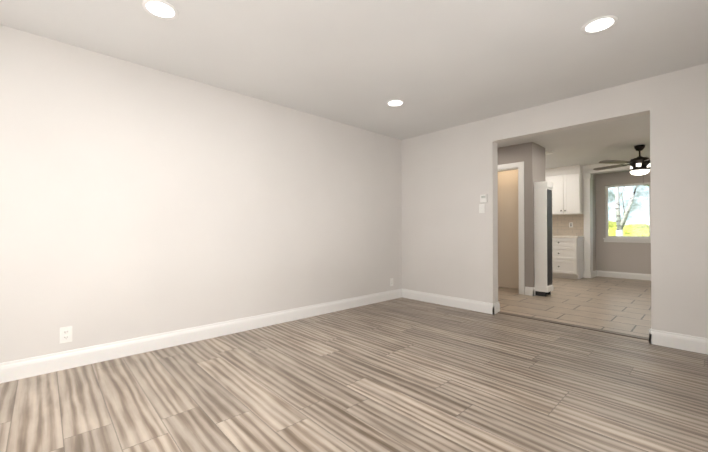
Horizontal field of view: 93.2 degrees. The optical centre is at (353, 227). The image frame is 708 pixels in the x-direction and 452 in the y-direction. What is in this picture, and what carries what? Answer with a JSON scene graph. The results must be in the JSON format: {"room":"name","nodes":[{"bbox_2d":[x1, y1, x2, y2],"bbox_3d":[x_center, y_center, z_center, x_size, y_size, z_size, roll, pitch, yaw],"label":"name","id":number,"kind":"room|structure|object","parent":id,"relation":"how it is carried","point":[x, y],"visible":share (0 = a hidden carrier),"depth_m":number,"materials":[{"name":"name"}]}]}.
{"room":"empty living room","nodes":[
{"label":"empty living room","id":0,"kind":"room"},
{"bbox_2d":[0,24,401,362],"bbox_3d":[0.790,-0.142,5.327,10.190,2.440,0.120,0,-1,-43],"label":"wall","id":1,"kind":"structure","parent":0,"point":[137,200],"depth_m":2.95,"materials":[{"name":"beige paint"}]},
{"bbox_2d":[59,326,71,343],"bbox_3d":[-2.152,0.800,2.499,0.072,0.116,0.009,0,-1,-43],"label":"electrical outlet","id":2,"kind":"object","parent":1,"relation":"attached to","point":[65,334],"visible":1,"depth_m":2.50,"materials":[{"name":"white plastic"}]},
{"bbox_2d":[0,289,399,382],"bbox_3d":[-1.033,0.998,3.533,4.850,0.132,0.016,0,-1,-43],"label":"baseboard","id":3,"kind":"structure","parent":1,"relation":"attached to","point":[32,366],"depth_m":2.93,"materials":[{"name":"white wood"}]},
{"bbox_2d":[0,297,707,451],"bbox_3d":[0.281,1.083,2.205,4.970,0.060,3.750,0,-1,-43],"label":"floor","id":4,"kind":"structure","parent":0,"point":[401,374],"depth_m":2.13,"materials":[{"name":"laminate"}]},
{"bbox_2d":[498,311,648,340],"bbox_3d":[2.314,1.060,3.683,0.080,0.010,1.470,0,-1,-43],"label":"trim","id":5,"kind":"structure","parent":4,"relation":"on","point":[590,328],"depth_m":3.56,"materials":[{"name":"brown wood"}]},
{"bbox_2d":[0,0,707,168],"bbox_3d":[2.106,-1.433,3.920,10.190,0.120,3.990,0,-1,-43],"label":"ceiling","id":6,"kind":"structure","parent":0,"point":[436,65],"depth_m":2.61,"materials":[{"name":"paint"}]},
{"bbox_2d":[142,0,178,19],"bbox_3d":[-1.229,-1.385,2.126,0.204,0.006,0.204,0,-1,-43],"label":"recessed light","id":7,"kind":"object","parent":6,"relation":"in","point":[161,9],"visible":1,"depth_m":2.12,"materials":[{"name":"white plastic"}]},
{"bbox_2d":[386,99,404,106],"bbox_3d":[0.456,-1.372,3.690,0.204,0.006,0.204,0,-1,-43],"label":"recessed light","id":8,"kind":"object","parent":6,"relation":"in","point":[394,103],"visible":1,"depth_m":3.69,"materials":[{"name":"white plastic"}]},
{"bbox_2d":[581,15,617,33],"bbox_3d":[1.678,-1.384,2.286,0.204,0.006,0.204,0,-1,-43],"label":"recessed light","id":9,"kind":"object","parent":6,"relation":"in","point":[598,24],"visible":1,"depth_m":2.28,"materials":[{"name":"white plastic"}]},
{"bbox_2d":[582,160,629,173],"bbox_3d":[5.896,-1.267,6.509,0.310,0.170,2.390,0,-1,-43],"label":"beam","id":10,"kind":"structure","parent":6,"relation":"attached to","point":[588,169],"depth_m":7.06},
{"bbox_2d":[593,145,649,175],"bbox_3d":[4.787,-1.044,5.588,1.318,0.630,1.372,0,-1,-43],"label":"fan","id":11,"kind":"object","parent":6,"relation":"hanging from","point":[639,165],"visible":0.92,"depth_m":5.50,"materials":[{"name":"black metal"}]},
{"bbox_2d":[498,169,518,288],"bbox_3d":[2.726,-0.135,6.203,0.120,2.440,1.230,0,-1,-43],"label":"wall","id":12,"kind":"structure","parent":0,"point":[508,261],"depth_m":6.04,"materials":[{"name":"beige paint"}]},
{"bbox_2d":[498,142,545,294],"bbox_3d":[2.591,-0.136,5.996,0.600,2.440,1.350,0,-1,-43],"label":"wall","id":13,"kind":"structure","parent":0,"point":[531,155],"depth_m":5.37,"materials":[{"name":"beige paint"}]},
{"bbox_2d":[498,161,524,294],"bbox_3d":[2.459,0.009,5.771,0.138,2.145,0.950,0,-1,-43],"label":"door frame","id":14,"kind":"structure","parent":13,"relation":"attached to","point":[519,166],"depth_m":5.41,"materials":[{"name":"white wood"}]},
{"bbox_2d":[401,63,707,337],"bbox_3d":[2.066,-0.154,3.872,0.140,2.440,3.750,0,-1,-43],"label":"wall","id":15,"kind":"structure","parent":0,"point":[449,230],"depth_m":3.58,"materials":[{"name":"beige paint"}]},
{"bbox_2d":[400,289,495,314],"bbox_3d":[1.239,1.007,4.639,0.016,0.132,1.426,0,-1,-43],"label":"baseboard","id":16,"kind":"structure","parent":15,"relation":"attached to","point":[485,307],"depth_m":4.55,"materials":[{"name":"white wood"}]},
{"bbox_2d":[479,204,484,212],"bbox_3d":[1.618,-0.243,4.240,0.016,0.115,0.072,0,-1,-43],"label":"switch plate","id":17,"kind":"object","parent":15,"relation":"attached to","point":[481,208],"visible":1,"depth_m":4.23,"materials":[{"name":"white plastic"}]},
{"bbox_2d":[480,194,487,202],"bbox_3d":[1.635,-0.366,4.213,0.028,0.100,0.085,0,-1,-43],"label":"thermostat","id":18,"kind":"object","parent":15,"relation":"attached to","point":[484,198],"visible":1,"depth_m":4.20,"materials":[{"name":"white plastic"}]},
{"bbox_2d":[496,302,499,313],"bbox_3d":[1.343,1.008,4.756,0.016,0.132,1.456,0,-1,-43],"label":"baseboard","id":19,"kind":"structure","parent":15,"relation":"attached to","point":[497,303],"depth_m":4.19,"materials":[{"name":"white wood"}]},
{"bbox_2d":[649,329,707,354],"bbox_3d":[2.983,0.991,2.760,0.016,0.132,0.826,0,-1,-43],"label":"baseboard","id":20,"kind":"structure","parent":15,"relation":"attached to","point":[656,337],"depth_m":2.91,"materials":[{"name":"white wood"}]},
{"bbox_2d":[498,276,650,337],"bbox_3d":[3.928,1.111,5.589,4.980,0.058,3.750,0,-1,-43],"label":"floor","id":21,"kind":"structure","parent":0,"point":[621,305],"depth_m":4.74,"materials":[{"name":"beige tile"}]},
{"bbox_2d":[534,181,552,296],"bbox_3d":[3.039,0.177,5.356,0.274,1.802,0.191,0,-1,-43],"label":"refrigerator","id":22,"kind":"object","parent":21,"relation":"on","point":[543,257],"visible":1,"depth_m":5.27,"materials":[{"name":"metal"}]},
{"bbox_2d":[552,236,583,278],"bbox_3d":[4.628,0.661,7.451,0.621,0.870,0.730,0,-1,-43],"label":"base cabinet","id":23,"kind":"object","parent":21,"relation":"on","point":[568,257],"depth_m":7.15,"materials":[{"name":"white wood"}]},
{"bbox_2d":[576,236,583,239],"bbox_3d":[4.456,0.206,7.643,0.618,0.042,1.270,0,-1,-43],"label":"countertop","id":24,"kind":"structure","parent":23,"relation":"on","point":[577,237],"depth_m":7.11,"materials":[{"name":"beige stone"}]},
{"bbox_2d":[583,173,593,277],"bbox_3d":[5.144,-0.040,7.349,0.255,2.270,0.150,0,-1,-43],"label":"column","id":25,"kind":"structure","parent":21,"relation":"on","point":[588,271],"depth_m":7.28,"materials":[{"name":"white paint"}]},
{"bbox_2d":[593,174,595,270],"bbox_3d":[4.834,-0.120,7.989,0.400,2.440,1.480,0,-1,-43],"label":"wall","id":26,"kind":"structure","parent":0,"point":[594,222],"depth_m":7.50,"materials":[{"name":"beige paint"}]},
{"bbox_2d":[545,169,552,214],"bbox_3d":[4.357,-0.815,7.958,0.346,1.050,0.685,0,-1,-43],"label":"upper cabinet","id":27,"kind":"object","parent":26,"relation":"attached to","point":[548,172],"depth_m":7.59,"materials":[{"name":"white wood"}]},
{"bbox_2d":[553,165,582,214],"bbox_3d":[4.746,-0.818,7.539,0.346,1.050,0.691,0,-1,-43],"label":"upper cabinet","id":28,"kind":"object","parent":26,"relation":"attached to","point":[567,191],"depth_m":7.34,"materials":[{"name":"white wood"}]},
{"bbox_2d":[552,214,583,235],"bbox_3d":[4.673,-0.052,7.856,0.016,0.478,1.255,0,-1,-43],"label":"backsplash","id":29,"kind":"structure","parent":26,"relation":"attached to","point":[567,225],"depth_m":7.62,"materials":[{"name":"tile"}]},
{"bbox_2d":[596,171,650,273],"bbox_3d":[5.796,-0.125,7.335,0.120,2.440,3.750,0,-1,-43],"label":"wall","id":30,"kind":"structure","parent":0,"point":[624,257],"depth_m":7.31,"materials":[{"name":"beige paint"}]},
{"bbox_2d":[596,270,650,280],"bbox_3d":[6.240,1.024,6.747,0.016,0.132,2.240,0,-1,-43],"label":"baseboard","id":31,"kind":"structure","parent":30,"relation":"attached to","point":[613,274],"depth_m":7.21,"materials":[{"name":"white wood"}]},
{"bbox_2d":[603,182,650,242],"bbox_3d":[6.133,-0.314,6.933,0.155,1.264,1.562,0,-1,-43],"label":"nook window","id":32,"kind":"structure","parent":30,"relation":"in","point":[633,239],"depth_m":7.20,"materials":[{"name":"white glass"}]},
{"label":"outside","id":33,"kind":"structure","parent":0,"visible":0},
{"bbox_2d":[608,185,648,220],"bbox_3d":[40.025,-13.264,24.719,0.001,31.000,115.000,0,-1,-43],"label":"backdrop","id":34,"kind":"structure","parent":33,"point":[639,196],"depth_m":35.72,"materials":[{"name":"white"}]},
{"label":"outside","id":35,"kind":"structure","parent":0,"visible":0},
{"bbox_3d":[19.014,1.588,18.738,34.770,0.100,35.000,0,-1,-43],"label":"lawn","id":36,"kind":"structure","parent":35,"visible":0},
{"bbox_2d":[609,221,649,235],"bbox_3d":[9.552,0.621,9.916,2.127,1.792,10.777,0,-1,-43],"label":"bush","id":37,"kind":"object","parent":36,"relation":"on","point":[634,226],"depth_m":10.21,"materials":[{"name":"yellow plant"}]},
{"bbox_2d":[613,221,648,224],"bbox_3d":[10.876,0.595,10.441,0.120,1.750,18.100,0,-1,-43],"label":"fence","id":38,"kind":"object","parent":36,"relation":"on","point":[641,222],"depth_m":11.59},
{"bbox_2d":[615,185,648,235],"bbox_3d":[7.476,-1.391,9.144,1.403,5.801,2.992,0,-1,-43],"label":"birch tree","id":39,"kind":"object","parent":36,"relation":"on","point":[619,221],"depth_m":9.20,"materials":[{"name":"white plant"}]}
]}

